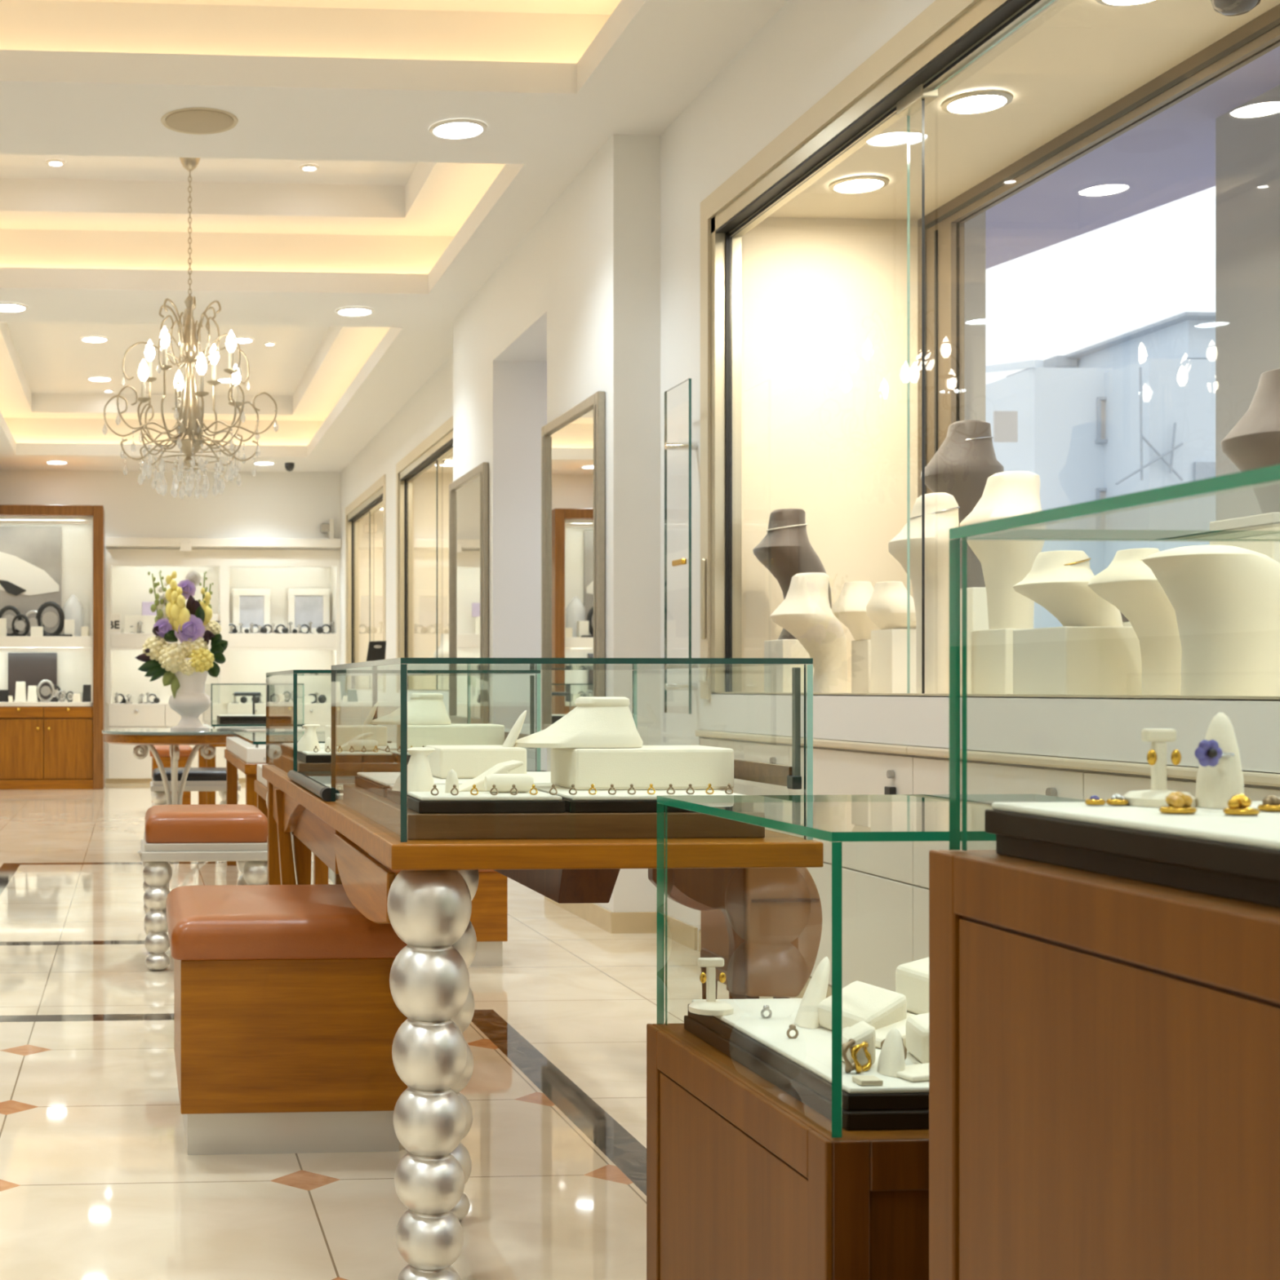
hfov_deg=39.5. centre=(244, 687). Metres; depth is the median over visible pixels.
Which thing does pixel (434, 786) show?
ring
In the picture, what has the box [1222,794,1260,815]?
ring
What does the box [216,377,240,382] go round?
recessed light
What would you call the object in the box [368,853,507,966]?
ottoman
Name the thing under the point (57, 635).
holder
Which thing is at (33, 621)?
watch
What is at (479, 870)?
cushion
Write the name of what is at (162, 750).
cushion
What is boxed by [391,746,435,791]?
bust
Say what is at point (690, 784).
ring
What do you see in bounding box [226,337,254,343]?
recessed light
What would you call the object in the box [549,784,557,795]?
ring
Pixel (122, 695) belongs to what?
bracelet
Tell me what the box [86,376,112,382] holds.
recessed light
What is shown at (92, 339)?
recessed light
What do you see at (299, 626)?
stand
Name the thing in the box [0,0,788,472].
ceiling
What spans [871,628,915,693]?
block
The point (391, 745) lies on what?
display tray
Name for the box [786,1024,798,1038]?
ring
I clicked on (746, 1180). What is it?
base cabinet
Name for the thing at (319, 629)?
watch
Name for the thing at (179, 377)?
bulb
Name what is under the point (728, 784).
ring
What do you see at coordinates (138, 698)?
gift box
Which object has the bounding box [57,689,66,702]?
watch
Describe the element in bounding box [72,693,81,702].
holder
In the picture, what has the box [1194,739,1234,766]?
ring
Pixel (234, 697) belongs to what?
stand
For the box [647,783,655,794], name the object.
ring
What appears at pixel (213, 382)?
candle
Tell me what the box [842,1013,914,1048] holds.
ramp
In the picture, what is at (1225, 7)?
dome camera
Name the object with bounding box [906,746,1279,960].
base cabinet
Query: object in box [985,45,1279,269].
ceiling
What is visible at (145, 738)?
round table
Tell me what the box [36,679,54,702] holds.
watch
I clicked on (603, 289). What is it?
wall
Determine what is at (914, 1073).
ramp
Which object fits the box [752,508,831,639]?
bust
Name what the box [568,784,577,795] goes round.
ring
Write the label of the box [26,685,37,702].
holder
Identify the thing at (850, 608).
bust
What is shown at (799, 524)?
necklace
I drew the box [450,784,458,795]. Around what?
ring
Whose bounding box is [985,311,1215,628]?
building
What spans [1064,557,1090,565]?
necklace
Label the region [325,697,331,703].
gift box
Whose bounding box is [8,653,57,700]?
print
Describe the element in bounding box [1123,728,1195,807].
stand
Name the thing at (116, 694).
stand
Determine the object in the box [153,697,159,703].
watch
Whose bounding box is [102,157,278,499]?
chandelier
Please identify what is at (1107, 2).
recessed light
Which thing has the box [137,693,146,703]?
stand
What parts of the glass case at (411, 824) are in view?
pane, pane, pane, pane, door rail, lock post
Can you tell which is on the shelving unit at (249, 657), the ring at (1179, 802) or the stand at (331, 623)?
the stand at (331, 623)
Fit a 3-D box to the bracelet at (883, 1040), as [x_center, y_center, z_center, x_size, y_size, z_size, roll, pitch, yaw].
[0.774,0.432,2.023,0.035,0.036,0.014,0,0,-21]
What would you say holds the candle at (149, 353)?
on the chandelier at (189, 437)
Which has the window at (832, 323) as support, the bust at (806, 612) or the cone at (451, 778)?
the bust at (806, 612)
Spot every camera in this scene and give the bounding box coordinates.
[284,462,294,471]
[320,519,333,538]
[1209,0,1260,16]
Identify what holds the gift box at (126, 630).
on the shelving unit at (249, 657)
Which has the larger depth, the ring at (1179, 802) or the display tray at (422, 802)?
the display tray at (422, 802)
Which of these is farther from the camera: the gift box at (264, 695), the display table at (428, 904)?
the gift box at (264, 695)
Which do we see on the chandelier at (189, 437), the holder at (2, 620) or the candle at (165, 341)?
the candle at (165, 341)
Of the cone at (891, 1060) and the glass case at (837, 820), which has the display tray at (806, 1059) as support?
the cone at (891, 1060)
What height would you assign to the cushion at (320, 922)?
0.090 m
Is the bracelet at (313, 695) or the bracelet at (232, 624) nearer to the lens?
the bracelet at (232, 624)
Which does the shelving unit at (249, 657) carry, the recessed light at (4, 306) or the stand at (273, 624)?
the stand at (273, 624)
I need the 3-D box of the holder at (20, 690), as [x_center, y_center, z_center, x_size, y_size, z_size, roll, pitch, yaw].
[-2.217,0.045,16.843,0.110,0.200,0.110,0,0,-4]
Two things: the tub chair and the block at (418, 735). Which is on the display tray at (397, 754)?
the block at (418, 735)
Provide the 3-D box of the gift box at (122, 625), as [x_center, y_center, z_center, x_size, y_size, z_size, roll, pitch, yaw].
[-1.298,-0.609,17.794,0.070,0.093,0.060,0,0,-4]
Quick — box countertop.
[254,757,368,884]
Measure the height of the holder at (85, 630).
0.100 m
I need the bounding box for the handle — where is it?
[700,558,705,639]
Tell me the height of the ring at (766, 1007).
0.019 m
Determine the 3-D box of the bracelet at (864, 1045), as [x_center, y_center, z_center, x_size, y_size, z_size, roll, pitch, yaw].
[0.719,0.431,1.980,0.037,0.038,0.014,0,0,-44]
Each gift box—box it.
[120,624,124,633]
[124,627,130,633]
[129,695,136,703]
[136,696,140,703]
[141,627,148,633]
[246,695,252,703]
[263,693,266,703]
[304,695,311,703]
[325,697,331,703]
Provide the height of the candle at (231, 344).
0.365 m
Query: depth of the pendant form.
4.79 m
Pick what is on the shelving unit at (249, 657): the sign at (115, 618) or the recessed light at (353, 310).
the sign at (115, 618)
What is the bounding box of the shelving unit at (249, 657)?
[105,537,341,783]
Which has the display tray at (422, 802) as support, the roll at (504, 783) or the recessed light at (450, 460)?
the roll at (504, 783)
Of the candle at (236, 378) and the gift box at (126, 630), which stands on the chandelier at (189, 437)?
the candle at (236, 378)
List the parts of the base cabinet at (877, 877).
door, drawer, worktop moulding, drawer, door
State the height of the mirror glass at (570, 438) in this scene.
1.359 m
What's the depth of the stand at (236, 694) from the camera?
12.22 m
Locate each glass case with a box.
[202,683,304,724]
[266,669,540,775]
[331,657,813,842]
[657,794,1085,1137]
[949,464,1279,908]
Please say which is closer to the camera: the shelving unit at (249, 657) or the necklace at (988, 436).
the necklace at (988, 436)
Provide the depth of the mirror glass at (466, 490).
9.90 m
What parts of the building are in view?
cornice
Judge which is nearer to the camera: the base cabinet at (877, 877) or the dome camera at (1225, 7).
the dome camera at (1225, 7)
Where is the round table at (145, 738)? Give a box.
[101,728,247,856]
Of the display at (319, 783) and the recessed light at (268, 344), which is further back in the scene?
the recessed light at (268, 344)
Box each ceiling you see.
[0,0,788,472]
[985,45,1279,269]
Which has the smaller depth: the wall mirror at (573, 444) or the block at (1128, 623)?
the block at (1128, 623)
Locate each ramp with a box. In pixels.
[345,732,373,751]
[458,760,524,791]
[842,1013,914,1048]
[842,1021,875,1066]
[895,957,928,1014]
[896,1062,928,1081]
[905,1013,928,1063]
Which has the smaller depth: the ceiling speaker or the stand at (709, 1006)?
the stand at (709, 1006)
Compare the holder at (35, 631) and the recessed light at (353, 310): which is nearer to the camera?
the recessed light at (353, 310)
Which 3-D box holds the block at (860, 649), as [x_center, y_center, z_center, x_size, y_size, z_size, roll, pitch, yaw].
[2.189,-0.069,5.900,0.111,0.191,0.140,0,0,-4]
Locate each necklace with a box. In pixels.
[766,524,807,531]
[910,506,959,519]
[966,435,993,439]
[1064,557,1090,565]
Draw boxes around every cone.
[324,737,331,751]
[363,701,378,724]
[444,768,458,793]
[502,710,526,746]
[793,956,830,1028]
[876,1027,905,1077]
[1195,712,1244,808]
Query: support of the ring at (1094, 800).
on the display tray at (1210, 839)
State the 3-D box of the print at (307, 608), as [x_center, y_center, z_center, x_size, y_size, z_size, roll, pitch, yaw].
[0.687,-0.805,18.130,0.303,0.344,0.010,0,0,-4]
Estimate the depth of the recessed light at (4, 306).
10.04 m
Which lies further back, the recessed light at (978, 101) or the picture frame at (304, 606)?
the picture frame at (304, 606)
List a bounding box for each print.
[0,526,61,635]
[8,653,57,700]
[239,595,263,627]
[294,595,323,627]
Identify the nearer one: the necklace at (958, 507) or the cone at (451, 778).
the cone at (451, 778)
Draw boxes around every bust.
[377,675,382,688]
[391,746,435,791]
[433,633,448,689]
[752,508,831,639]
[769,572,847,693]
[831,581,879,639]
[866,581,915,629]
[888,492,959,693]
[920,419,1004,588]
[960,471,1044,629]
[1013,550,1123,626]
[1088,547,1182,695]
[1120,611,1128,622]
[1142,545,1279,696]
[1220,368,1279,471]
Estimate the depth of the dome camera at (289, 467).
17.03 m
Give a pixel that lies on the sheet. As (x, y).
(690, 446)
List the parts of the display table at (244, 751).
leg, wood rail, white drawer, leg, glass lid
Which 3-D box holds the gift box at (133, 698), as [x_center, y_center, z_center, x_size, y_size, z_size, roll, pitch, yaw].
[-1.167,0.128,17.802,0.070,0.084,0.060,0,0,-4]
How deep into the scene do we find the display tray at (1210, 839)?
1.38 m
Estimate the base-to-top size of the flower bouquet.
0.761 m
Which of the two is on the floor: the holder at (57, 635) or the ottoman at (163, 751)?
the ottoman at (163, 751)
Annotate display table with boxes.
[198,720,305,804]
[224,731,391,865]
[262,764,822,1279]
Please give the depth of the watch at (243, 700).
17.86 m
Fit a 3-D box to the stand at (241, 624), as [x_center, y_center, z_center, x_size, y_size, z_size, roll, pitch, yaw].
[-0.037,-0.624,17.913,0.080,0.122,0.080,0,0,-4]
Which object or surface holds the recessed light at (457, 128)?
in the ceiling at (403, 222)
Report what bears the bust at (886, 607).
on the block at (888, 646)
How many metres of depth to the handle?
6.33 m
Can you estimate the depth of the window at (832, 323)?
6.21 m
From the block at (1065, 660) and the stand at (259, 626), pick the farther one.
the stand at (259, 626)
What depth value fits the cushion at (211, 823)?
5.99 m
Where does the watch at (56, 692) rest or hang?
on the display alcove at (55, 553)
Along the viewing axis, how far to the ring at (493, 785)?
2.81 m
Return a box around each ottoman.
[149,745,192,804]
[166,884,407,1155]
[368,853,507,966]
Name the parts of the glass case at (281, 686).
pane, pane, pane, pane, door rail, lock post, pane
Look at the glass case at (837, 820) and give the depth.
2.08 m
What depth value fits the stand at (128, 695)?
17.74 m
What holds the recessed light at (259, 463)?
in the ceiling at (403, 222)
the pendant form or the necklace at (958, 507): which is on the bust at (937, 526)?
the necklace at (958, 507)
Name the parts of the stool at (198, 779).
leg, seat frame, leg, leg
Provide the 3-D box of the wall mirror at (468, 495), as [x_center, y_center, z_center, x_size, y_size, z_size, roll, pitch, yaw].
[1.293,-0.510,9.858,0.041,1.460,1.024,0,0,-4]
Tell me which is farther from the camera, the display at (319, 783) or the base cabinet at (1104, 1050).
the display at (319, 783)
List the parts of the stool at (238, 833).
leg, leg, seat frame, leg, leg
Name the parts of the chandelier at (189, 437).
scroll arm, scroll arm, arm, arm, scroll arm, arm, crown, arm, arm, crown, scroll arm, crown, stem, chain, crown, arm, crown, arm, crown, arm, arm, scroll arm, arm, arm, scroll arm, scroll arm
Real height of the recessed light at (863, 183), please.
0.011 m
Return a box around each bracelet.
[114,693,124,703]
[148,693,156,703]
[229,623,236,633]
[262,624,271,633]
[275,624,284,633]
[300,623,309,633]
[307,693,316,703]
[321,624,331,633]
[842,1038,857,1072]
[849,1041,871,1073]
[880,1038,906,1060]
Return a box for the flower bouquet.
[134,570,227,698]
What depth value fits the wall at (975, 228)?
6.38 m
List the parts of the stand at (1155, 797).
post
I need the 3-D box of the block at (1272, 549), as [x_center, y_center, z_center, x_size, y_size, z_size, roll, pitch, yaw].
[2.493,-0.192,4.116,0.172,0.439,0.240,0,0,-4]
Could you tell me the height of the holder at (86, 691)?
0.170 m
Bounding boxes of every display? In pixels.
[287,769,546,801]
[370,693,450,724]
[514,696,643,747]
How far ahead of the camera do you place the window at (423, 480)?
13.84 m
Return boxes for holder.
[0,617,6,635]
[0,689,8,702]
[8,695,13,702]
[14,681,26,702]
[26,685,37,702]
[30,626,43,636]
[56,634,72,636]
[64,619,75,636]
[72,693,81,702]
[81,626,88,636]
[82,684,91,702]
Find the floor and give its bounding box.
[0,782,797,1279]
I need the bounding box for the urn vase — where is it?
[168,657,211,730]
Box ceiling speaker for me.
[160,107,238,134]
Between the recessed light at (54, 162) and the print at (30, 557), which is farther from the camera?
the print at (30, 557)
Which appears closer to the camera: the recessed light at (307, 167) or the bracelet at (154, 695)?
the recessed light at (307, 167)
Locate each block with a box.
[324,724,386,746]
[396,724,504,748]
[425,745,526,778]
[551,745,733,790]
[764,639,813,692]
[817,980,906,1030]
[851,639,871,693]
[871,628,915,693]
[960,586,988,693]
[970,628,1026,693]
[1013,626,1142,694]
[1122,621,1132,626]
[1209,541,1279,563]
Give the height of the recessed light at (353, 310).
0.011 m
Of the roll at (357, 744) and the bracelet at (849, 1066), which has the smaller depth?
the bracelet at (849, 1066)
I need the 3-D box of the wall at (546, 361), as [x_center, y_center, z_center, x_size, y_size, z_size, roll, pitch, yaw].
[2.120,-0.439,8.690,0.870,2.878,1.419,0,0,-4]
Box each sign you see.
[111,613,120,633]
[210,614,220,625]
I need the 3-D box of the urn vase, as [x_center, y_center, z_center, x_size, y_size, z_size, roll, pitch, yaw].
[-0.324,0.042,10.100,0.300,0.426,0.300,0,0,-4]
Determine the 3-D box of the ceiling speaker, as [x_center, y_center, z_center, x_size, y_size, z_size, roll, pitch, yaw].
[-0.178,-2.245,6.747,0.308,0.007,0.308,0,0,-4]
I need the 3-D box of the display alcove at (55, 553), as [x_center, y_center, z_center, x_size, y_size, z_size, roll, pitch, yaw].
[-2.377,-0.392,16.913,1.954,2.784,0.640,0,0,-4]
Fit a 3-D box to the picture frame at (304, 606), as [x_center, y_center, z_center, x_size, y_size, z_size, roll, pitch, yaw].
[0.687,-0.805,18.125,0.443,0.485,0.030,0,0,-4]
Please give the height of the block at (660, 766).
0.072 m
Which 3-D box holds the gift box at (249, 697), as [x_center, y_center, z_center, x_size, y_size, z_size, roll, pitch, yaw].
[0.057,0.123,17.919,0.070,0.094,0.060,0,0,-4]
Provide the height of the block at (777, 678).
0.196 m
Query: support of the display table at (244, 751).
on the floor
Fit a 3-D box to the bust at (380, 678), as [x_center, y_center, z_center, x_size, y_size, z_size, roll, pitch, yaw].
[1.345,-0.143,16.718,0.162,0.340,0.295,0,0,-4]
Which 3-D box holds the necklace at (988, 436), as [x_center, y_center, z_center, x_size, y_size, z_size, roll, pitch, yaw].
[2.375,-0.808,5.581,0.158,0.025,0.145,0,0,-4]
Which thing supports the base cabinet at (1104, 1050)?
on the floor
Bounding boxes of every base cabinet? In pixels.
[646,1023,928,1279]
[695,729,919,998]
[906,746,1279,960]
[928,849,1279,1279]
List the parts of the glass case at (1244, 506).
pane, pane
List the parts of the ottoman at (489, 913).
kick plate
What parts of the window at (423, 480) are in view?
sliding pane, sliding pane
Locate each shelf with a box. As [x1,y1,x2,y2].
[0,635,91,648]
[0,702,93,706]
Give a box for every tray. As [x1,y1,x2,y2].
[217,714,266,724]
[297,748,394,763]
[319,742,397,750]
[355,771,552,797]
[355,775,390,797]
[380,748,410,762]
[386,784,564,813]
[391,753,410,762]
[533,784,743,813]
[688,997,928,1111]
[984,800,1279,882]
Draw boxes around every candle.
[137,359,148,397]
[144,339,155,408]
[159,326,169,397]
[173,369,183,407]
[195,352,207,391]
[208,343,218,411]
[226,329,236,399]
[232,364,240,401]
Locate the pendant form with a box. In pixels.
[297,724,320,751]
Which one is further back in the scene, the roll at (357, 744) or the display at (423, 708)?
the display at (423, 708)
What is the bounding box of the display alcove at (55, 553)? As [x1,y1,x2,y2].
[0,504,104,789]
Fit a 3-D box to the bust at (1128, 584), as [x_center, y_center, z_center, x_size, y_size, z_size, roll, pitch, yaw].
[2.168,-0.151,4.075,0.231,0.356,0.259,0,0,-4]
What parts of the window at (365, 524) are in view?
sliding pane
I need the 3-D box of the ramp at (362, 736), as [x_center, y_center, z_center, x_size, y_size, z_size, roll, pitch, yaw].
[0.305,0.153,4.814,0.115,0.051,0.070,0,0,-4]
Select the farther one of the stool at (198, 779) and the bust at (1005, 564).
the stool at (198, 779)
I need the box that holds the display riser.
[124,615,155,633]
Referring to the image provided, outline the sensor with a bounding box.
[179,542,191,551]
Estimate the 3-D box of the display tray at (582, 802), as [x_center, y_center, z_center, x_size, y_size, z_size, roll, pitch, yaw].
[0.677,0.193,2.979,0.308,0.027,0.360,0,0,-4]
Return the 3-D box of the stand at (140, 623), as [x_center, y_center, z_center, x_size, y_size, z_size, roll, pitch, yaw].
[-1.087,-0.628,17.767,0.080,0.131,0.080,0,0,-4]
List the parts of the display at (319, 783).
lock rail, lid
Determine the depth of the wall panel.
5.99 m
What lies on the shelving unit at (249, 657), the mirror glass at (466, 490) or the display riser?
the display riser
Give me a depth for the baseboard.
6.91 m
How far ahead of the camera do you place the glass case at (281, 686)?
4.68 m
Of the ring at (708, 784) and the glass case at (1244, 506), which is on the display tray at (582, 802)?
the ring at (708, 784)
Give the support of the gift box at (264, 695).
on the shelving unit at (249, 657)
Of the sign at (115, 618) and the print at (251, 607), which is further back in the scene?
the print at (251, 607)
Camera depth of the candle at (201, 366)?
8.70 m
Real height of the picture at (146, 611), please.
0.150 m
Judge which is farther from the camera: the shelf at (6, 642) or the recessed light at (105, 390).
the shelf at (6, 642)
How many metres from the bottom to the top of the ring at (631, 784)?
0.018 m
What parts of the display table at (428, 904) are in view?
leg, post, trim rod, under rail, leg, leg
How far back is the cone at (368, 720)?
4.87 m
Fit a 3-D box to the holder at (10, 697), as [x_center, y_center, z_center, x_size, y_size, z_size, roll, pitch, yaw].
[-2.326,0.115,16.837,0.065,0.060,0.108,0,0,-4]
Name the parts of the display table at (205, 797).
leg, leg, wood rail, white drawer, glass lid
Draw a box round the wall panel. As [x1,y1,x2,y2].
[1215,84,1279,476]
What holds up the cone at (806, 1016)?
on the display tray at (806, 1059)
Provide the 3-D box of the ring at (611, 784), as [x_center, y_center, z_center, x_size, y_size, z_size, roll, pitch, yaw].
[0.610,0.169,2.819,0.014,0.018,0.010,0,0,-4]
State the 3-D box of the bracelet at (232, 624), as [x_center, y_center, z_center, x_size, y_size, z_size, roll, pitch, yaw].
[-0.137,-0.612,17.827,0.109,0.109,0.022,0,0,-4]
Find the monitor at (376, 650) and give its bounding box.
[366,640,386,724]
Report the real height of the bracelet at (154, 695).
0.109 m
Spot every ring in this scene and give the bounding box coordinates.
[430,784,439,795]
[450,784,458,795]
[470,784,478,795]
[489,784,497,795]
[509,784,518,795]
[529,784,537,795]
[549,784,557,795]
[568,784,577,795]
[588,783,596,795]
[608,783,616,795]
[627,783,635,795]
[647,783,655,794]
[666,783,675,794]
[685,783,694,794]
[705,783,714,794]
[724,783,733,794]
[760,1004,772,1018]
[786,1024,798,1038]
[1084,795,1106,805]
[1106,793,1128,805]
[1158,791,1197,813]
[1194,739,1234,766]
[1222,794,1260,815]
[1257,795,1279,811]
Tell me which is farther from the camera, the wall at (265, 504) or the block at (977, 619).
the wall at (265, 504)
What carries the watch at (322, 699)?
on the shelving unit at (249, 657)
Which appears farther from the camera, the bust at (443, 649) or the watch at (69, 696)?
the watch at (69, 696)
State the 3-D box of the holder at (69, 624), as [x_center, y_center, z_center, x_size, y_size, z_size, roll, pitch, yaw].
[-1.735,-0.585,16.854,0.100,0.170,0.100,0,0,-4]
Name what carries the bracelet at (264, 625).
on the shelving unit at (249, 657)
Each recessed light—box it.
[0,302,28,311]
[44,460,68,464]
[45,159,65,166]
[80,335,109,342]
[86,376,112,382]
[102,389,114,392]
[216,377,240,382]
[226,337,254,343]
[253,461,275,465]
[263,342,276,346]
[299,164,319,171]
[335,306,374,315]
[428,118,487,139]
[442,458,453,463]
[828,174,889,193]
[940,88,1013,114]
[1095,0,1157,6]
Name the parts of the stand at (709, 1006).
post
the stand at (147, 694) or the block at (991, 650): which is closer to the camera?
the block at (991, 650)
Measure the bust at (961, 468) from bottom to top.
0.548 m
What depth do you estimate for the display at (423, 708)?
4.86 m
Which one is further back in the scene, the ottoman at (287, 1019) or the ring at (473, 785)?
the ottoman at (287, 1019)
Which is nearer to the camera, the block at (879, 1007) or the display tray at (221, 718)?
the block at (879, 1007)
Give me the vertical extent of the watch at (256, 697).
0.086 m
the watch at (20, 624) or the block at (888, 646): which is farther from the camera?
the watch at (20, 624)
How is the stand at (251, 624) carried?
on the shelving unit at (249, 657)
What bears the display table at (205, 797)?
on the floor
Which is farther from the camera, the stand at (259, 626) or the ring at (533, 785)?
the stand at (259, 626)
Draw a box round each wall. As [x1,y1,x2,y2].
[0,469,340,783]
[340,0,1279,950]
[546,360,546,771]
[964,211,985,421]
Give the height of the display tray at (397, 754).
0.027 m
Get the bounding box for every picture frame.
[232,589,270,632]
[288,589,329,633]
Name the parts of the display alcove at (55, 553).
drawer, door, drawer, door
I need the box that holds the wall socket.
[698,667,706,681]
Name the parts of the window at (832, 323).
sliding pane, casing, sliding pane, street frame, street pane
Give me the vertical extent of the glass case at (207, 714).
0.274 m
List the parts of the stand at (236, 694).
post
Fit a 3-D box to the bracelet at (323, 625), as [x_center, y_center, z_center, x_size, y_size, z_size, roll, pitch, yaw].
[0.860,-0.612,17.930,0.109,0.109,0.022,0,0,-4]
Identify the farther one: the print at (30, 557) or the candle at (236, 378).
the print at (30, 557)
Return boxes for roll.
[348,739,377,751]
[484,773,533,792]
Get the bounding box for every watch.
[0,604,22,635]
[11,613,30,635]
[22,609,44,635]
[35,600,65,636]
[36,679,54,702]
[48,684,61,702]
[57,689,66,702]
[66,691,73,702]
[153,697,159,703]
[240,696,247,703]
[251,695,259,703]
[260,626,266,633]
[281,626,288,633]
[316,626,323,633]
[317,694,326,703]
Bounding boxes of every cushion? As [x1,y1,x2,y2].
[144,804,267,843]
[149,745,192,756]
[152,767,238,781]
[166,884,407,959]
[368,853,496,872]
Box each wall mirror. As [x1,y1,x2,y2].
[448,462,488,724]
[541,391,605,730]
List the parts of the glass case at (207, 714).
pane, pane, pane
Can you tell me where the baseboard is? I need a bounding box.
[544,896,697,950]
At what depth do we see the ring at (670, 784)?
2.82 m
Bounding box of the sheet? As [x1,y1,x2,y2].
[664,378,697,714]
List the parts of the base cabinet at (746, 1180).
panel, frame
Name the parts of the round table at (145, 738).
leg, leg, glass, leg, leg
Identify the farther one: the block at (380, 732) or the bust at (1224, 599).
the block at (380, 732)
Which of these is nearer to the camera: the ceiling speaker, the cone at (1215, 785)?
the cone at (1215, 785)
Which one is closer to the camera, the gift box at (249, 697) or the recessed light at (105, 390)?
the recessed light at (105, 390)
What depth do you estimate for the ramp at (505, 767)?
2.93 m
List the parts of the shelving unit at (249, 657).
drawer, door, shelf, drawer, door, cornice, door, drawer, shelf, drawer, door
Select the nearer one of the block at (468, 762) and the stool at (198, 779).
the block at (468, 762)
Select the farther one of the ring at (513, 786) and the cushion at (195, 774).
the cushion at (195, 774)
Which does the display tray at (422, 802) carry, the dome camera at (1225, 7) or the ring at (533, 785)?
the ring at (533, 785)
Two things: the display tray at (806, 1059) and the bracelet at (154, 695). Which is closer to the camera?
the display tray at (806, 1059)
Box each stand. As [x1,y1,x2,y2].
[112,692,120,703]
[124,693,132,703]
[136,621,144,633]
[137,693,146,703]
[145,692,151,703]
[231,693,239,703]
[234,692,260,714]
[236,622,244,633]
[248,622,255,633]
[255,624,262,633]
[256,693,263,703]
[268,622,276,633]
[287,621,293,633]
[295,624,302,633]
[307,621,314,633]
[314,692,319,703]
[328,621,334,633]
[688,957,733,1015]
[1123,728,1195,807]
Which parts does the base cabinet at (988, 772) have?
door, drawer, worktop moulding, drawer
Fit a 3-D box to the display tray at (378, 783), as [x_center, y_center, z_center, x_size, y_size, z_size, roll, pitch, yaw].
[0.525,0.193,3.400,0.558,0.027,0.420,0,0,-4]
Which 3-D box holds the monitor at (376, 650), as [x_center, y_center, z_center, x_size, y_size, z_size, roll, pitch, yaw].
[0.976,0.327,12.717,0.280,1.346,0.280,0,0,-4]
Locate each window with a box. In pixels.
[345,474,386,692]
[395,415,453,692]
[700,0,1279,701]
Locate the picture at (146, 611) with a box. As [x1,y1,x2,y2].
[142,601,156,615]
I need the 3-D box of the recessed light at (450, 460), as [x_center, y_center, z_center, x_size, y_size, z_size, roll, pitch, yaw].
[1.625,-1.742,13.107,0.200,0.011,0.200,0,0,-4]
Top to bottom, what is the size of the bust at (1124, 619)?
0.108 m
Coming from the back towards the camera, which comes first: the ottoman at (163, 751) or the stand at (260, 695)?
the stand at (260, 695)
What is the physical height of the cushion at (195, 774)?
0.064 m
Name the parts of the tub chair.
panel, leg, seat frame, leg, leg, backrest, leg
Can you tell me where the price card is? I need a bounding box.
[852,1075,883,1085]
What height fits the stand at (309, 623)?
0.137 m
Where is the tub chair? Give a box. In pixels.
[648,867,822,999]
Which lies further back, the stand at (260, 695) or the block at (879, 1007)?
the stand at (260, 695)
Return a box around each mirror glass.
[453,474,479,718]
[546,407,593,724]
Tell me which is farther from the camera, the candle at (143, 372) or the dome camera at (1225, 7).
the candle at (143, 372)
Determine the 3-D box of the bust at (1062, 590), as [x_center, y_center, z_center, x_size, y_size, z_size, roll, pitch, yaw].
[2.117,-0.249,4.363,0.244,0.195,0.250,0,0,-4]
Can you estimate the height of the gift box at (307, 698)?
0.083 m
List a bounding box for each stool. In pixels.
[140,804,267,970]
[150,767,240,806]
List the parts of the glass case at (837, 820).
pane, pane, pane, pane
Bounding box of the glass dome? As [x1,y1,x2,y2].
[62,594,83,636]

